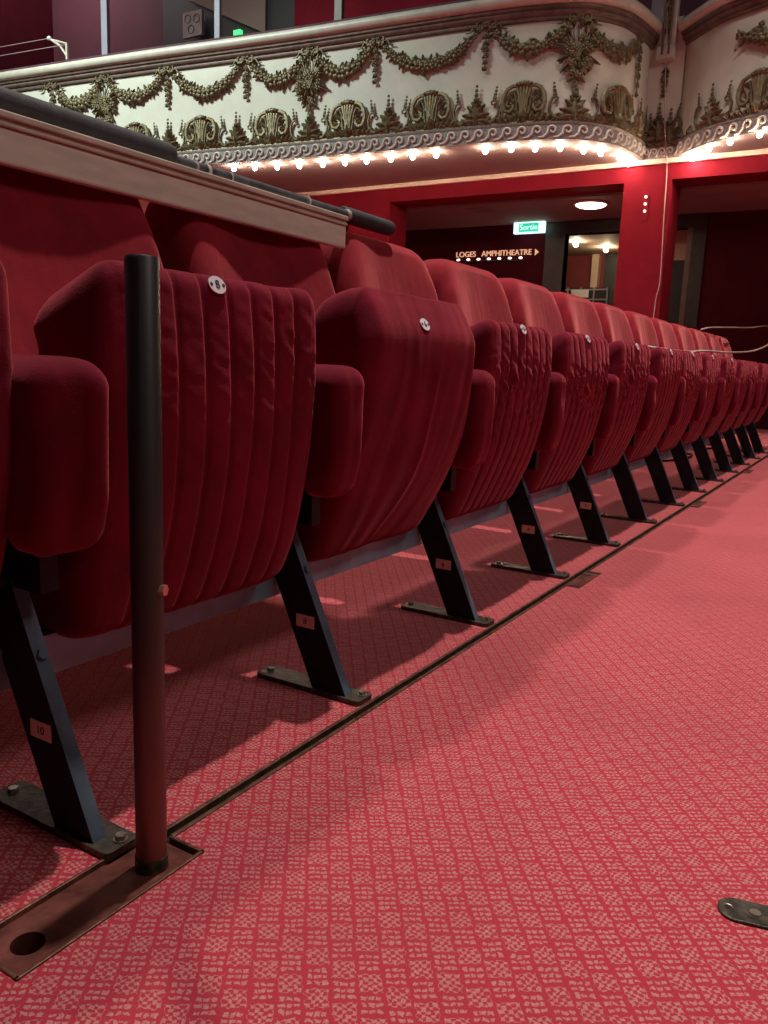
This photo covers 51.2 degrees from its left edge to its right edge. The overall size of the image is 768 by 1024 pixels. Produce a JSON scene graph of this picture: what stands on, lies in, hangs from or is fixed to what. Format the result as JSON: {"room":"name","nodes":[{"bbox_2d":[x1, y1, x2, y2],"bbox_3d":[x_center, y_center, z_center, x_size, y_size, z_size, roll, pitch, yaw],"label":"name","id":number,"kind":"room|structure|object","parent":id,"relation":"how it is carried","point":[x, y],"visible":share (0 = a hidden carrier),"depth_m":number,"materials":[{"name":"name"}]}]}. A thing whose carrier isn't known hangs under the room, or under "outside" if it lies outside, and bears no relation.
{"room":"auditorium","nodes":[
{"label":"auditorium","id":0,"kind":"room"},
{"bbox_2d":[0,0,53,70],"bbox_3d":[-7.386,-5.614,11.267,0.100,7.500,7.620,9,12,31],"label":"wall","id":1,"kind":"structure","parent":0,"point":[21,21],"depth_m":13.13,"materials":[{"name":"red paint"}]},
{"bbox_2d":[189,0,266,31],"bbox_3d":[-2.243,-7.442,11.445,1.500,1.380,0.090,9,12,31],"label":"ceiling","id":2,"kind":"structure","parent":0,"point":[250,13],"depth_m":11.28,"materials":[{"name":"beige paint"}]},
{"bbox_2d":[233,29,242,34],"bbox_3d":[-2.067,-6.787,11.353,0.120,0.060,0.062,9,12,31],"label":"lamp","id":3,"kind":"object","parent":2,"relation":"attached to","point":[239,31],"visible":0.79,"depth_m":11.33,"materials":[{"name":"green"}]},
{"bbox_2d":[294,0,456,26],"bbox_3d":[0.173,-5.943,10.233,3.270,3.300,0.100,9,12,31],"label":"wall panel","id":4,"kind":"object","parent":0,"point":[306,12],"depth_m":10.47,"materials":[{"name":"red paint"}]},
{"bbox_2d":[267,0,294,30],"bbox_3d":[-1.458,-6.187,11.206,0.560,3.300,0.090,9,12,31],"label":"door","id":5,"kind":"structure","parent":4,"relation":"attached to","point":[280,13],"depth_m":11.03,"materials":[{"name":"paint"}]},
{"bbox_2d":[52,0,706,61],"bbox_3d":[-0.488,-6.632,10.653,20.000,4.750,0.100,9,12,31],"label":"wall","id":6,"kind":"structure","parent":0,"point":[134,24],"depth_m":12.82,"materials":[{"name":"red paint"}]},
{"bbox_2d":[163,0,259,44],"bbox_3d":[-2.538,-6.405,11.880,1.980,3.400,0.050,9,12,31],"label":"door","id":7,"kind":"structure","parent":6,"relation":"in","point":[173,10],"depth_m":11.96,"materials":[{"name":"paint"}]},
{"bbox_2d":[183,9,203,39],"bbox_3d":[-2.795,-7.142,11.737,0.380,0.340,0.059,9,12,31],"label":"panel","id":8,"kind":"object","parent":7,"relation":"attached to","point":[193,21],"visible":1,"depth_m":11.71,"materials":[{"name":"beige plastic"}]},
{"bbox_2d":[0,429,767,1023],"bbox_3d":[-1.107,-0.791,7.164,16.000,0.001,16.000,9,12,31],"label":"floor","id":9,"kind":"structure","parent":0,"point":[551,824],"depth_m":1.07,"materials":[{"name":"carpet"}]},
{"bbox_2d":[0,260,135,860],"bbox_3d":[-0.646,-0.044,0.799,0.557,0.890,0.570,9,12,31],"label":"seat","id":10,"kind":"object","parent":9,"relation":"on","point":[54,457],"visible":0.99,"depth_m":0.87,"materials":[{"name":"fabric"}]},
{"bbox_2d":[0,260,12,573],"bbox_3d":[-0.579,-0.023,0.726,0.247,0.480,0.430,7,12,31],"label":"seat cushion","id":11,"kind":"object","parent":10,"relation":"on","point":[6,358],"depth_m":0.82,"materials":[{"name":"fabric"}]},
{"bbox_2d":[0,835,203,981],"bbox_3d":[-0.312,0.451,0.869,0.084,0.086,0.243,9,12,31],"label":"socket plate","id":12,"kind":"object","parent":9,"relation":"in","point":[41,929],"visible":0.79,"depth_m":0.84,"materials":[{"name":"brown metal"}]},
{"bbox_2d":[124,254,168,875],"bbox_3d":[-0.252,0.076,0.856,0.042,0.672,0.038,9,12,31],"label":"metal pole","id":13,"kind":"object","parent":12,"relation":"on","point":[148,590],"visible":1,"depth_m":0.84,"materials":[{"name":"metal"}]},
{"bbox_2d":[0,109,347,248],"bbox_3d":[-1.098,-0.124,1.110,0.841,0.901,2.450,9,12,31],"label":"wooden ledge","id":14,"kind":"object","parent":9,"relation":"on","point":[27,144],"visible":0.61,"depth_m":1.36,"materials":[{"name":"beige paint"}]},
{"bbox_2d":[0,86,395,235],"bbox_3d":[-0.692,-0.560,0.953,0.052,0.044,2.730,9,12,31],"label":"rail","id":15,"kind":"object","parent":14,"relation":"on","point":[12,101],"visible":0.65,"depth_m":1.35,"materials":[{"name":"metal"}]},
{"bbox_2d":[0,165,371,706],"bbox_3d":[-0.374,-0.114,1.237,0.557,0.890,0.570,9,12,31],"label":"seat","id":16,"kind":"object","parent":9,"relation":"on","point":[255,431],"visible":0.73,"depth_m":1.15,"materials":[{"name":"fabric"}]},
{"bbox_2d":[29,260,315,638],"bbox_3d":[-0.310,-0.093,1.164,0.247,0.479,0.434,9,12,31],"label":"seat cushion","id":17,"kind":"object","parent":16,"relation":"on","point":[238,358],"depth_m":1.07,"materials":[{"name":"fabric"}]},
{"bbox_2d":[145,202,494,627],"bbox_3d":[-0.101,-0.185,1.674,0.557,0.890,0.570,9,12,31],"label":"seat","id":18,"kind":"object","parent":9,"relation":"on","point":[428,413],"visible":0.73,"depth_m":1.52,"materials":[{"name":"fabric"}]},
{"bbox_2d":[296,287,474,561],"bbox_3d":[-0.020,-0.173,1.591,0.245,0.507,0.434,13,15,30],"label":"seat cushion","id":19,"kind":"object","parent":18,"relation":"on","point":[413,356],"depth_m":1.47,"materials":[{"name":"fabric"}]},
{"bbox_2d":[349,202,406,247],"bbox_3d":[-0.115,-2.477,9.836,0.570,2.412,0.390,9,12,31],"label":"column","id":20,"kind":"structure","parent":9,"relation":"on","point":[395,213],"depth_m":9.48,"materials":[{"name":"red paint"}]},
{"bbox_2d":[319,232,569,579],"bbox_3d":[0.172,-0.256,2.111,0.557,0.890,0.570,9,12,31],"label":"seat","id":21,"kind":"object","parent":9,"relation":"on","point":[528,416],"visible":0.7,"depth_m":2.01,"materials":[{"name":"fabric"}]},
{"bbox_2d":[436,320,551,520],"bbox_3d":[0.242,-0.233,2.034,0.249,0.478,0.436,9,12,31],"label":"seat cushion","id":22,"kind":"object","parent":21,"relation":"on","point":[518,357],"depth_m":1.95,"materials":[{"name":"fabric"}]},
{"bbox_2d":[167,455,767,842],"bbox_3d":[1.709,-0.113,4.136,0.023,0.016,7.522,9,12,31],"label":"channel","id":23,"kind":"object","parent":9,"relation":"on","point":[180,825],"visible":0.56,"depth_m":1.36,"materials":[{"name":"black metal"}]},
{"bbox_2d":[423,259,620,546],"bbox_3d":[0.445,-0.326,2.548,0.557,0.890,0.570,9,12,31],"label":"seat","id":24,"kind":"object","parent":9,"relation":"on","point":[591,394],"visible":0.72,"depth_m":2.45,"materials":[{"name":"fabric"}]},
{"bbox_2d":[523,332,608,493],"bbox_3d":[0.515,-0.304,2.473,0.251,0.479,0.433,8,12,31],"label":"seat cushion","id":25,"kind":"object","parent":24,"relation":"on","point":[583,360],"depth_m":2.38,"materials":[{"name":"fabric"}]},
{"bbox_2d":[498,278,656,523],"bbox_3d":[0.717,-0.397,2.985,0.557,0.890,0.570,9,12,31],"label":"seat","id":26,"kind":"object","parent":9,"relation":"on","point":[530,304],"visible":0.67,"depth_m":2.90,"materials":[{"name":"fabric"}]},
{"bbox_2d":[0,426,745,691],"bbox_3d":[0.786,-0.137,3.025,0.034,0.054,7.850,9,12,31],"label":"support beam","id":27,"kind":"structure","parent":26,"relation":"attached to","point":[64,653],"depth_m":1.38,"materials":[{"name":"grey metal"}]},
{"bbox_2d":[716,336,767,422],"bbox_3d":[2.854,-1.056,6.434,0.522,0.690,0.480,9,12,31],"label":"seat","id":28,"kind":"object","parent":27,"relation":"attached to","point":[724,344],"visible":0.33,"depth_m":6.42,"materials":[{"name":"fabric"}]},
{"bbox_2d":[753,403,767,422],"bbox_3d":[2.972,-0.938,6.404,0.249,0.478,0.436,10,13,30],"label":"seat cushion","id":29,"kind":"object","parent":28,"relation":"on","point":[761,410],"depth_m":6.31,"materials":[{"name":"fabric"}]},
{"bbox_2d":[582,341,649,475],"bbox_3d":[0.789,-0.373,2.908,0.249,0.478,0.436,9,13,31],"label":"seat cushion","id":30,"kind":"object","parent":26,"relation":"on","point":[629,361],"depth_m":2.81,"materials":[{"name":"fabric"}]},
{"bbox_2d":[566,571,601,588],"bbox_3d":[0.558,0.187,2.239,0.041,0.003,0.200,9,12,31],"label":"slot cover","id":31,"kind":"object","parent":9,"relation":"on","point":[588,576],"visible":1,"depth_m":2.23,"materials":[{"name":"brown metal"}]},
{"bbox_2d":[565,287,608,304],"bbox_3d":[2.837,-2.397,11.810,0.800,1.760,0.057,9,12,31],"label":"display case","id":32,"kind":"object","parent":9,"relation":"on","point":[593,294],"visible":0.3,"depth_m":11.56,"materials":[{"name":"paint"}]},
{"bbox_2d":[551,292,685,506],"bbox_3d":[0.990,-0.467,3.422,0.557,0.890,0.570,9,12,31],"label":"seat","id":33,"kind":"object","parent":9,"relation":"on","point":[578,314],"visible":0.45,"depth_m":3.34,"materials":[{"name":"fabric"}]},
{"bbox_2d":[624,347,682,462],"bbox_3d":[1.064,-0.444,3.345,0.246,0.479,0.436,10,13,30],"label":"seat cushion","id":34,"kind":"object","parent":33,"relation":"on","point":[665,364],"depth_m":3.26,"materials":[{"name":"fabric"}]},
{"bbox_2d":[613,179,680,320],"bbox_3d":[2.626,-2.065,8.193,0.460,2.412,0.390,9,12,31],"label":"column","id":35,"kind":"structure","parent":9,"relation":"on","point":[640,242],"depth_m":7.93,"materials":[{"name":"red paint"}]},
{"bbox_2d":[641,195,648,220],"bbox_3d":[2.556,-2.974,7.847,0.060,0.240,0.018,9,12,31],"label":"strip","id":36,"kind":"object","parent":35,"relation":"attached to","point":[645,203],"visible":1,"depth_m":7.84,"materials":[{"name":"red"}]},
{"bbox_2d":[592,302,707,492],"bbox_3d":[1.263,-0.538,3.859,0.557,0.890,0.570,9,12,31],"label":"seat","id":37,"kind":"object","parent":9,"relation":"on","point":[615,325],"visible":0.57,"depth_m":3.82,"materials":[{"name":"fabric"}]},
{"bbox_2d":[656,350,701,452],"bbox_3d":[1.332,-0.516,3.785,0.251,0.479,0.433,7,12,31],"label":"seat cushion","id":38,"kind":"object","parent":37,"relation":"on","point":[692,361],"depth_m":3.72,"materials":[{"name":"fabric"}]},
{"bbox_2d":[623,311,725,481],"bbox_3d":[1.535,-0.609,4.296,0.557,0.890,0.570,9,12,31],"label":"seat","id":39,"kind":"object","parent":9,"relation":"on","point":[642,327],"visible":0.38,"depth_m":4.28,"materials":[{"name":"fabric"}]},
{"bbox_2d":[681,354,720,445],"bbox_3d":[1.602,-0.587,4.223,0.246,0.479,0.436,7,12,31],"label":"seat cushion","id":40,"kind":"object","parent":39,"relation":"on","point":[711,364],"depth_m":4.16,"materials":[{"name":"fabric"}]},
{"bbox_2d":[667,260,684,323],"bbox_3d":[3.845,-2.096,9.881,0.880,1.950,0.085,9,12,31],"label":"door","id":41,"kind":"structure","parent":9,"relation":"on","point":[678,265],"depth_m":9.91,"materials":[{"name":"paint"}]},
{"bbox_2d":[674,230,687,260],"bbox_3d":[3.886,-3.234,9.663,0.880,0.370,0.100,9,12,31],"label":"door frame","id":42,"kind":"structure","parent":41,"relation":"attached to","point":[681,236],"depth_m":9.77,"materials":[{"name":"brown wood"}]},
{"bbox_2d":[662,444,711,461],"bbox_3d":[2.122,-0.447,5.920,0.373,0.030,2.608,9,12,31],"label":"cable","id":43,"kind":"object","parent":9,"relation":"on","point":[690,454],"visible":0.2,"depth_m":5.60,"materials":[{"name":"black metal"}]},
{"bbox_2d":[650,318,739,472],"bbox_3d":[1.808,-0.679,4.733,0.557,0.890,0.570,9,12,31],"label":"seat","id":44,"kind":"object","parent":9,"relation":"on","point":[666,337],"visible":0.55,"depth_m":4.71,"materials":[{"name":"fabric"}]},
{"bbox_2d":[701,357,736,438],"bbox_3d":[1.880,-0.656,4.656,0.249,0.478,0.436,9,13,31],"label":"seat cushion","id":45,"kind":"object","parent":44,"relation":"on","point":[728,369],"depth_m":4.58,"materials":[{"name":"fabric"}]},
{"bbox_2d":[690,501,706,507],"bbox_3d":[1.418,-0.035,3.617,0.041,0.003,0.200,9,12,31],"label":"slot cover","id":46,"kind":"object","parent":9,"relation":"on","point":[698,504],"visible":1,"depth_m":3.61,"materials":[{"name":"brown metal"}]},
{"bbox_2d":[670,323,751,465],"bbox_3d":[2.081,-0.750,5.170,0.557,0.890,0.570,9,12,31],"label":"seat","id":47,"kind":"object","parent":9,"relation":"on","point":[685,340],"visible":0.38,"depth_m":5.16,"materials":[{"name":"fabric"}]},
{"bbox_2d":[717,360,750,434],"bbox_3d":[2.153,-0.727,5.094,0.246,0.479,0.436,10,13,30],"label":"seat cushion","id":48,"kind":"object","parent":47,"relation":"on","point":[743,366],"depth_m":5.03,"materials":[{"name":"fabric"}]},
{"bbox_2d":[688,328,761,458],"bbox_3d":[2.353,-0.820,5.607,0.557,0.890,0.570,9,12,31],"label":"seat","id":49,"kind":"object","parent":9,"relation":"on","point":[700,342],"visible":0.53,"depth_m":5.63,"materials":[{"name":"fabric"}]},
{"bbox_2d":[700,326,767,329],"bbox_3d":[3.337,-1.675,7.306,0.031,0.244,3.842,9,12,32],"label":"cable","id":50,"kind":"object","parent":49,"relation":"attached to","point":[756,326],"visible":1,"depth_m":6.54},
{"bbox_2d":[731,361,757,429],"bbox_3d":[2.421,-0.798,5.533,0.249,0.478,0.436,7,12,31],"label":"seat cushion","id":51,"kind":"object","parent":49,"relation":"on","point":[753,404],"depth_m":5.51,"materials":[{"name":"fabric"}]},
{"bbox_2d":[702,332,767,453],"bbox_3d":[2.626,-0.891,6.045,0.557,0.890,0.570,9,12,31],"label":"seat","id":52,"kind":"object","parent":9,"relation":"on","point":[712,340],"visible":0.34,"depth_m":6.07,"materials":[{"name":"fabric"}]},
{"bbox_2d":[743,363,767,425],"bbox_3d":[2.697,-0.868,5.969,0.246,0.479,0.436,9,13,31],"label":"seat cushion","id":53,"kind":"object","parent":52,"relation":"on","point":[762,367],"depth_m":5.89,"materials":[{"name":"fabric"}]},
{"bbox_2d":[717,897,767,929],"bbox_3d":[0.464,0.441,0.847,0.208,0.005,0.040,6,11,18],"label":"metal strip","id":54,"kind":"object","parent":9,"relation":"on","point":[736,910],"visible":1,"depth_m":0.87,"materials":[{"name":"grey metal"}]},
{"bbox_2d":[210,140,639,192],"bbox_3d":[-2.522,-3.954,9.481,10.421,0.060,2.370,9,12,31],"label":"soffit","id":55,"kind":"structure","parent":0,"point":[467,160],"depth_m":8.28,"materials":[{"name":"white paint"}]},
{"bbox_2d":[0,0,662,164],"bbox_3d":[-2.601,-4.464,8.963,10.793,1.246,1.082,6,11,19],"label":"balcony","id":56,"kind":"object","parent":55,"relation":"on","point":[459,72],"visible":0.9,"depth_m":7.70,"materials":[{"name":"beige paint"}]},
{"bbox_2d":[1,38,46,46],"bbox_3d":[-4.877,-5.583,9.695,2.255,0.008,0.007,7,12,24],"label":"wire","id":57,"kind":"object","parent":56,"relation":"attached to","point":[46,38],"visible":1,"depth_m":9.39,"materials":[{"name":"grey metal"}]},
{"bbox_2d":[0,44,64,55],"bbox_3d":[-4.617,-5.433,9.557,2.255,0.008,0.007,7,12,24],"label":"wire","id":58,"kind":"object","parent":56,"relation":"attached to","point":[64,44],"visible":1,"depth_m":9.32,"materials":[{"name":"white metal"}]},
{"bbox_2d":[47,36,68,59],"bbox_3d":[-3.737,-5.317,9.181,0.357,0.296,0.048,9,12,31],"label":"bracket","id":59,"kind":"object","parent":56,"relation":"attached to","point":[49,38],"visible":1,"depth_m":9.12,"materials":[{"name":"white metal"}]},
{"bbox_2d":[0,0,652,71],"bbox_3d":[-2.590,-5.049,8.884,10.745,0.066,1.036,6,11,19],"label":"rail","id":60,"kind":"object","parent":56,"relation":"on","point":[459,3],"depth_m":8.09,"materials":[{"name":"paint"}]},
{"bbox_2d":[598,149,602,155],"bbox_3d":[2.017,-3.340,7.452,0.047,0.059,0.047,9,12,31],"label":"light bulb","id":61,"kind":"object","parent":55,"relation":"attached to","point":[600,153],"visible":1,"depth_m":7.44,"materials":[{"name":"beige glass"}]},
{"bbox_2d":[617,154,621,160],"bbox_3d":[2.236,-3.358,7.599,0.047,0.059,0.047,9,12,31],"label":"light bulb","id":62,"kind":"object","parent":55,"relation":"attached to","point":[619,158],"visible":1,"depth_m":7.58,"materials":[{"name":"beige glass"}]},
{"bbox_2d":[309,155,767,207],"bbox_3d":[0.560,-3.660,9.224,16.000,0.188,0.390,9,12,31],"label":"beam","id":63,"kind":"structure","parent":0,"point":[751,168],"depth_m":8.31,"materials":[{"name":"red paint"}]},
{"bbox_2d":[296,148,767,195],"bbox_3d":[0.448,-3.700,9.028,16.000,0.045,0.045,9,12,31],"label":"trim","id":64,"kind":"structure","parent":63,"relation":"attached to","point":[758,152],"depth_m":8.26,"materials":[{"name":"paint"}]},
{"bbox_2d":[643,0,685,159],"bbox_3d":[2.717,-4.667,7.462,0.566,2.600,0.237,9,12,31],"label":"pilaster","id":65,"kind":"object","parent":63,"relation":"on","point":[676,47],"visible":0.79,"depth_m":7.57,"materials":[{"name":"beige paint"}]},
{"bbox_2d":[651,0,662,20],"bbox_3d":[2.594,-5.755,7.289,0.100,2.410,0.040,9,12,31],"label":"trim","id":66,"kind":"structure","parent":65,"relation":"attached to","point":[657,5],"depth_m":7.47,"materials":[{"name":"grey"}]},
{"bbox_2d":[653,5,667,317],"bbox_3d":[2.644,-2.789,7.716,0.186,3.991,0.150,1,11,-8],"label":"hanging cable","id":67,"kind":"object","parent":65,"relation":"hanging from","point":[667,5],"visible":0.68,"depth_m":7.65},
{"bbox_2d":[345,181,767,231],"bbox_3d":[1.007,-3.672,9.967,16.000,0.020,1.330,9,12,31],"label":"ceiling","id":68,"kind":"structure","parent":0,"point":[752,195],"depth_m":9.15,"materials":[{"name":"paint"}]},
{"bbox_2d":[465,207,494,213],"bbox_3d":[1.131,-3.553,9.450,0.260,0.016,0.260,9,12,31],"label":"ceiling vent","id":69,"kind":"object","parent":68,"relation":"in","point":[482,209],"visible":1,"depth_m":9.41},
{"bbox_2d":[513,221,545,234],"bbox_3d":[1.828,-3.575,10.067,0.410,0.145,0.066,9,12,31],"label":"exit sign","id":70,"kind":"object","parent":68,"relation":"hanging from","point":[533,227],"visible":1,"depth_m":10.04,"materials":[{"name":"teal"}]},
{"bbox_2d":[574,200,607,208],"bbox_3d":[2.276,-3.385,8.822,0.370,0.080,0.370,9,12,31],"label":"ceiling light","id":71,"kind":"object","parent":68,"relation":"attached to","point":[584,204],"visible":0.99,"depth_m":8.72,"materials":[{"name":"beige glass"}]},
{"bbox_2d":[576,202,605,208],"bbox_3d":[2.276,-3.385,8.822,0.336,0.080,0.336,9,12,31],"label":"diffuser","id":72,"kind":"object","parent":71,"relation":"attached to","point":[584,205],"depth_m":8.74,"materials":[{"name":"beige"}]},
{"bbox_2d":[565,255,604,287],"bbox_3d":[3.698,-2.728,12.241,5.500,2.320,0.100,9,12,31],"label":"wall","id":73,"kind":"structure","parent":0,"point":[578,274],"depth_m":12.43,"materials":[{"name":"red paint"}]},
{"bbox_2d":[590,254,601,286],"bbox_3d":[3.200,-2.780,12.412,0.105,2.320,0.120,9,12,31],"label":"trim","id":74,"kind":"structure","parent":73,"relation":"attached to","point":[596,258],"depth_m":12.20,"materials":[{"name":"beige wood"}]},
{"bbox_2d":[405,209,767,428],"bbox_3d":[1.330,-2.584,10.779,16.000,2.390,0.120,9,12,31],"label":"wall","id":75,"kind":"structure","parent":0,"point":[734,286],"depth_m":9.14,"materials":[{"name":"red paint"}]},
{"bbox_2d":[455,249,537,262],"bbox_3d":[1.456,-3.344,10.457,1.161,0.141,0.063,9,12,31],"label":"wall sign","id":76,"kind":"object","parent":75,"relation":"attached to","point":[495,251],"visible":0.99,"depth_m":10.46,"materials":[{"name":"brown metal"}]},
{"bbox_2d":[542,214,708,329],"bbox_3d":[2.857,-2.346,9.856,1.920,2.375,0.175,9,12,31],"label":"door","id":77,"kind":"structure","parent":75,"relation":"in","point":[555,255],"depth_m":9.37,"materials":[{"name":"wood"}]},
{"bbox_2d":[648,345,767,352],"bbox_3d":[2.826,-1.357,6.279,0.026,0.358,6.191,9,12,31],"label":"cable","id":78,"kind":"object","parent":75,"relation":"attached to","point":[650,347],"visible":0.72,"depth_m":5.38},
{"bbox_2d":[568,233,619,255],"bbox_3d":[3.119,-3.726,11.025,5.500,0.040,2.480,9,12,31],"label":"ceiling","id":79,"kind":"structure","parent":0,"point":[588,244],"depth_m":11.26,"materials":[{"name":"beige paint"}]},
{"bbox_2d":[603,253,617,305],"bbox_3d":[3.718,-2.704,12.114,0.930,2.320,0.100,9,12,31],"label":"pier","id":80,"kind":"object","parent":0,"point":[610,265],"visible":0.14,"depth_m":12.10,"materials":[{"name":"paint"}]},
{"bbox_2d":[680,131,767,156],"bbox_3d":[3.962,-3.108,6.287,3.475,0.060,1.170,9,12,31],"label":"soffit","id":81,"kind":"structure","parent":0,"point":[748,142],"depth_m":7.15,"materials":[{"name":"white paint"}]},
{"bbox_2d":[674,0,767,156],"bbox_3d":[3.871,-3.680,6.098,0.629,1.246,3.735,-7,14,-40],"label":"balcony","id":82,"kind":"object","parent":81,"relation":"on","point":[725,94],"visible":1,"depth_m":6.97,"materials":[{"name":"beige paint"}]},
{"bbox_2d":[683,0,708,17],"bbox_3d":[3.915,-4.261,6.000,0.583,0.066,3.702,-7,14,-40],"label":"cushion","id":83,"kind":"object","parent":82,"relation":"on","point":[705,3],"depth_m":7.14,"materials":[{"name":"red fabric"}]},
{"bbox_2d":[706,144,711,151],"bbox_3d":[2.906,-3.251,7.162,0.047,0.059,0.047,9,12,31],"label":"light bulb","id":84,"kind":"object","parent":82,"relation":"attached to","point":[709,148],"visible":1,"depth_m":7.15,"materials":[{"name":"beige glass"}]},
{"bbox_2d":[727,137,732,144],"bbox_3d":[2.994,-3.204,6.928,0.047,0.059,0.047,9,12,31],"label":"light bulb","id":85,"kind":"object","parent":82,"relation":"attached to","point":[730,141],"visible":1,"depth_m":6.91,"materials":[{"name":"beige glass"}]},
{"bbox_2d":[757,130,762,137],"bbox_3d":[3.135,-3.154,6.686,0.047,0.059,0.047,9,12,31],"label":"light bulb","id":86,"kind":"object","parent":82,"relation":"attached to","point":[760,133],"visible":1,"depth_m":6.67,"materials":[{"name":"beige glass"}]},
{"label":"floor","id":87,"kind":"structure","parent":0,"visible":0},
{"bbox_2d":[100,0,110,54],"bbox_3d":[-3.229,-5.847,9.278,0.150,3.200,0.090,9,12,31],"label":"post","id":88,"kind":"object","parent":87,"relation":"on","point":[105,9],"visible":0.16,"depth_m":9.29,"materials":[{"name":"white metal"}]},
{"bbox_2d":[214,0,221,37],"bbox_3d":[-1.846,-5.725,8.911,0.120,3.200,0.072,9,12,31],"label":"post","id":89,"kind":"object","parent":87,"relation":"on","point":[217,3],"visible":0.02,"depth_m":8.93,"materials":[{"name":"white metal"}]},
{"bbox_2d":[334,0,344,19],"bbox_3d":[-0.455,-5.559,8.307,0.150,3.200,0.090,9,12,31],"label":"post","id":90,"kind":"object","parent":87,"relation":"on","point":[338,4],"visible":0.02,"depth_m":8.34,"materials":[{"name":"white paint"}]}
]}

